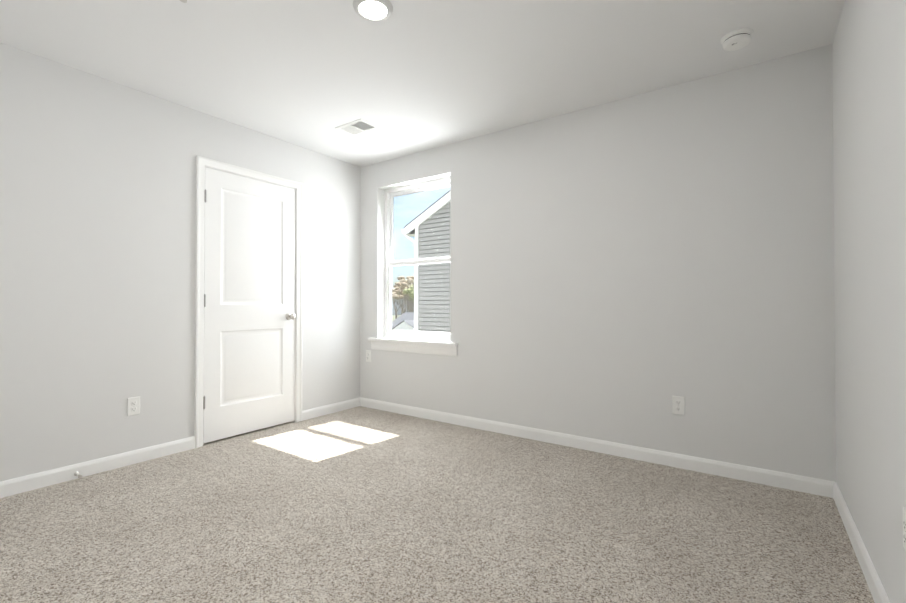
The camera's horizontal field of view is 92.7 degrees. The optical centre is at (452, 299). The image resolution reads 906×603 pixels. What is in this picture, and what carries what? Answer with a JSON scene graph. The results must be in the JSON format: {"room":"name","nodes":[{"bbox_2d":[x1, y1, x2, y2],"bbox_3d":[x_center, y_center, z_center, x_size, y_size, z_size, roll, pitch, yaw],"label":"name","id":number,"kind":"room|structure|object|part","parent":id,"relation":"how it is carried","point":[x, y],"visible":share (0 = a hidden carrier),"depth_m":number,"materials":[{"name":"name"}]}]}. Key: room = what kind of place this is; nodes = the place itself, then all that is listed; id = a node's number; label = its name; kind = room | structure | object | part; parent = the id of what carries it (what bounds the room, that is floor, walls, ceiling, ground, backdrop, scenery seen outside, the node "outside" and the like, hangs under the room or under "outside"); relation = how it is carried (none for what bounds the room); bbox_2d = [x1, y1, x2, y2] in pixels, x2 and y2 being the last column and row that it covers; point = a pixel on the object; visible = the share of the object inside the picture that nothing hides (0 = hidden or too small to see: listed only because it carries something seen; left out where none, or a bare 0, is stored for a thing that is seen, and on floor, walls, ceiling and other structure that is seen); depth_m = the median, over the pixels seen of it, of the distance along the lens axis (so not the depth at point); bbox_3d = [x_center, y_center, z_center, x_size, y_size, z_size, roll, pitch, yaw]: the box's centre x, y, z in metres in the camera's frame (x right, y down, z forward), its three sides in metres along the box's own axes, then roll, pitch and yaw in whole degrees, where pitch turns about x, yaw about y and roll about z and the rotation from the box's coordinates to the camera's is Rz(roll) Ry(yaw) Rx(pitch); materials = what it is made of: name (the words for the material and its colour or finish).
{"room":"empty bedroom","nodes":[
{"label":"empty bedroom","id":0,"kind":"room"},
{"bbox_2d":[0,43,360,481],"bbox_3d":[-1.962,-0.155,3.103,0.140,2.440,3.650,0,-1,35],"label":"wall","id":1,"kind":"structure","parent":0,"point":[97,238],"depth_m":2.73,"materials":[{"name":"grey paint"}]},
{"bbox_2d":[0,436,194,497],"bbox_3d":[-2.352,1.015,2.401,0.014,0.085,1.733,0,-1,35],"label":"baseboard","id":2,"kind":"structure","parent":1,"relation":"attached to","point":[26,483],"depth_m":2.62,"materials":[{"name":"white wood"}]},
{"bbox_2d":[74,472,82,477],"bbox_3d":[-2.198,1.029,2.538,0.079,0.023,0.023,0,-1,35],"label":"door stop","id":3,"kind":"object","parent":2,"relation":"attached to","point":[77,474],"visible":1,"depth_m":2.54,"materials":[{"name":"silver metal"}]},
{"bbox_2d":[127,396,139,415],"bbox_3d":[-2.072,0.690,2.808,0.008,0.115,0.070,0,-1,35],"label":"outlet","id":4,"kind":"object","parent":1,"relation":"attached to","point":[133,405],"visible":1,"depth_m":2.80,"materials":[{"name":"white plastic"}]},
{"bbox_2d":[194,155,302,447],"bbox_3d":[-1.655,0.014,3.522,0.158,2.110,0.892,0,-1,35],"label":"door frame","id":5,"kind":"structure","parent":1,"relation":"attached to","point":[202,163],"depth_m":3.18,"materials":[{"name":"white wood"}]},
{"bbox_2d":[203,167,294,442],"bbox_3d":[-1.617,0.039,3.491,0.051,2.030,0.770,0,-1,35],"label":"door","id":6,"kind":"structure","parent":1,"relation":"in","point":[249,327],"depth_m":3.45,"materials":[{"name":"white wood"}]},
{"bbox_3d":[-1.831,-0.007,3.179,0.043,1.612,0.013,0,-1,35],"label":"door hinges","id":7,"kind":"part","parent":6,"relation":"part of","materials":[{"name":"silver metal"}]},
{"bbox_2d":[286,312,295,319],"bbox_3d":[-1.393,0.141,3.729,0.074,0.066,0.066,0,-1,35],"label":"door knob","id":8,"kind":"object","parent":6,"relation":"attached to","point":[290,316],"depth_m":3.72,"materials":[{"name":"silver metal"}]},
{"bbox_2d":[302,397,359,420],"bbox_3d":[-1.149,1.033,4.114,0.014,0.085,0.681,0,-1,35],"label":"baseboard","id":9,"kind":"structure","parent":1,"relation":"attached to","point":[348,404],"depth_m":4.09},
{"bbox_2d":[0,0,844,166],"bbox_3d":[-0.820,-1.443,2.314,4.950,0.120,3.650,0,-1,35],"label":"ceiling","id":10,"kind":"structure","parent":0,"point":[407,77],"depth_m":2.42,"materials":[{"name":"paint"}]},
{"bbox_2d":[335,119,379,135],"bbox_3d":[-0.762,-1.364,3.440,0.304,0.017,0.200,0,-1,35],"label":"ceiling vent","id":11,"kind":"object","parent":10,"relation":"in","point":[350,128],"visible":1,"depth_m":3.44,"materials":[{"name":"white plastic"}]},
{"bbox_2d":[353,0,392,21],"bbox_3d":[-0.378,-1.376,2.046,0.187,0.020,0.187,0,-1,35],"label":"recessed light","id":12,"kind":"object","parent":10,"relation":"in","point":[375,10],"visible":1,"depth_m":2.04,"materials":[{"name":"white plastic"}]},
{"bbox_2d":[721,28,752,50],"bbox_3d":[1.492,-1.359,2.273,0.144,0.049,0.144,0,-1,35],"label":"smoke detector","id":13,"kind":"object","parent":10,"relation":"attached to","point":[737,39],"visible":1,"depth_m":2.24,"materials":[{"name":"white plastic"}]},
{"bbox_2d":[0,406,874,602],"bbox_3d":[-0.820,1.117,2.288,4.950,0.120,3.650,0,-1,35],"label":"floor","id":14,"kind":"structure","parent":0,"point":[359,504],"depth_m":1.99,"materials":[{"name":"carpet"}]},
{"bbox_2d":[360,44,835,481],"bbox_3d":[0.596,-0.152,3.439,3.660,2.440,0.160,0,-1,35],"label":"wall","id":15,"kind":"structure","parent":0,"point":[623,270],"depth_m":2.85,"materials":[{"name":"grey paint"}]},
{"bbox_2d":[366,350,370,361],"bbox_3d":[-0.852,0.564,4.346,0.070,0.115,0.008,0,-1,35],"label":"outlet","id":16,"kind":"object","parent":15,"relation":"attached to","point":[368,355],"visible":1,"depth_m":4.34,"materials":[{"name":"white plastic"}]},
{"bbox_2d":[368,337,457,345],"bbox_3d":[-0.370,0.387,4.047,1.058,0.025,0.150,0,-1,35],"label":"sill","id":17,"kind":"structure","parent":15,"relation":"attached to","point":[418,341],"depth_m":3.99,"materials":[{"name":"white wood"}]},
{"bbox_2d":[371,341,456,355],"bbox_3d":[-0.390,0.444,4.017,1.034,0.090,0.018,0,-1,35],"label":"trim","id":18,"kind":"structure","parent":15,"relation":"attached to","point":[419,348],"depth_m":3.98,"materials":[{"name":"white wood"}]},
{"bbox_2d":[385,177,449,340],"bbox_3d":[-0.308,-0.370,4.143,0.888,1.493,0.074,0,-1,35],"label":"window","id":19,"kind":"structure","parent":15,"relation":"in","point":[388,192],"depth_m":4.25,"materials":[{"name":"white plastic"}]},
{"bbox_3d":[-0.314,-0.018,4.130,0.824,0.727,0.036,0,-1,35],"label":"lower window sash","id":20,"kind":"part","parent":19,"relation":"part of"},
{"bbox_3d":[-0.295,-0.725,4.165,0.824,0.721,0.026,0,-1,35],"label":"upper window sash","id":21,"kind":"part","parent":19,"relation":"part of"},
{"bbox_2d":[392,264,449,331],"bbox_3d":[-0.289,-0.012,4.166,0.824,0.714,0.001,0,-1,35],"label":"screen","id":22,"kind":"object","parent":19,"relation":"attached to","point":[425,299],"depth_m":4.16,"materials":[{"name":"grey metal"}]},
{"bbox_2d":[360,397,827,496],"bbox_3d":[0.546,1.025,3.356,3.660,0.085,0.014,0,-1,35],"label":"baseboard","id":23,"kind":"structure","parent":15,"relation":"attached to","point":[794,482],"depth_m":2.90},
{"bbox_2d":[672,396,684,414],"bbox_3d":[1.430,0.669,2.743,0.070,0.115,0.008,0,-1,35],"label":"outlet","id":24,"kind":"object","parent":15,"relation":"attached to","point":[678,404],"visible":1,"depth_m":2.74,"materials":[{"name":"white plastic"}]},
{"bbox_2d":[832,0,905,602],"bbox_3d":[1.189,-0.177,0.977,0.140,2.440,3.510,0,-1,35],"label":"wall","id":25,"kind":"structure","parent":0,"point":[869,100],"depth_m":1.56,"materials":[{"name":"grey paint"}]},
{"bbox_2d":[828,480,889,602],"bbox_3d":[1.083,1.000,0.947,0.014,0.085,3.300,0,-1,35],"label":"baseboard","id":26,"kind":"structure","parent":25,"relation":"attached to","point":[876,588],"depth_m":1.74,"materials":[{"name":"white wood"}]},
{"bbox_2d":[903,507,905,550],"bbox_3d":[1.265,0.648,1.206,0.008,0.115,0.070,0,-1,35],"label":"outlet","id":27,"kind":"object","parent":25,"relation":"attached to","point":[904,527],"visible":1,"depth_m":1.22,"materials":[{"name":"white plastic"}]},
{"label":"outside","id":28,"kind":"structure","parent":0,"visible":0},
{"label":"lawn","id":29,"kind":"structure","parent":28,"visible":0},
{"bbox_2d":[392,276,413,318],"bbox_3d":[-10.974,-0.426,115.881,12.889,15.325,58.442,0,-1,-4],"label":"trees","id":30,"kind":"object","parent":29,"relation":"on","point":[407,296],"depth_m":95.73,"materials":[{"name":"green plant"}]},
{"bbox_2d":[401,191,449,331],"bbox_3d":[6.269,0.760,13.056,10.936,10.812,11.155,0,-1,35],"label":"house","id":31,"kind":"structure","parent":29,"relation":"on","point":[425,232],"depth_m":11.11,"materials":[{"name":"grey"}]},
{"bbox_3d":[-4.319,6.478,73.424,11.000,3.400,11.800,0,-1,35],"label":"house","id":32,"kind":"object","parent":29,"relation":"on","visible":0},
{"bbox_2d":[392,312,413,327],"bbox_3d":[-4.261,3.489,73.537,11.800,2.620,12.400,0,-1,35],"label":"house roof","id":33,"kind":"structure","parent":32,"relation":"on","point":[408,320],"depth_m":74.28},
{"bbox_2d":[393,321,413,330],"bbox_3d":[-7.221,5.511,69.301,8.300,4.250,1.900,0,-1,35],"label":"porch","id":34,"kind":"object","parent":32,"relation":"attached to","point":[404,326],"depth_m":68.48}
]}

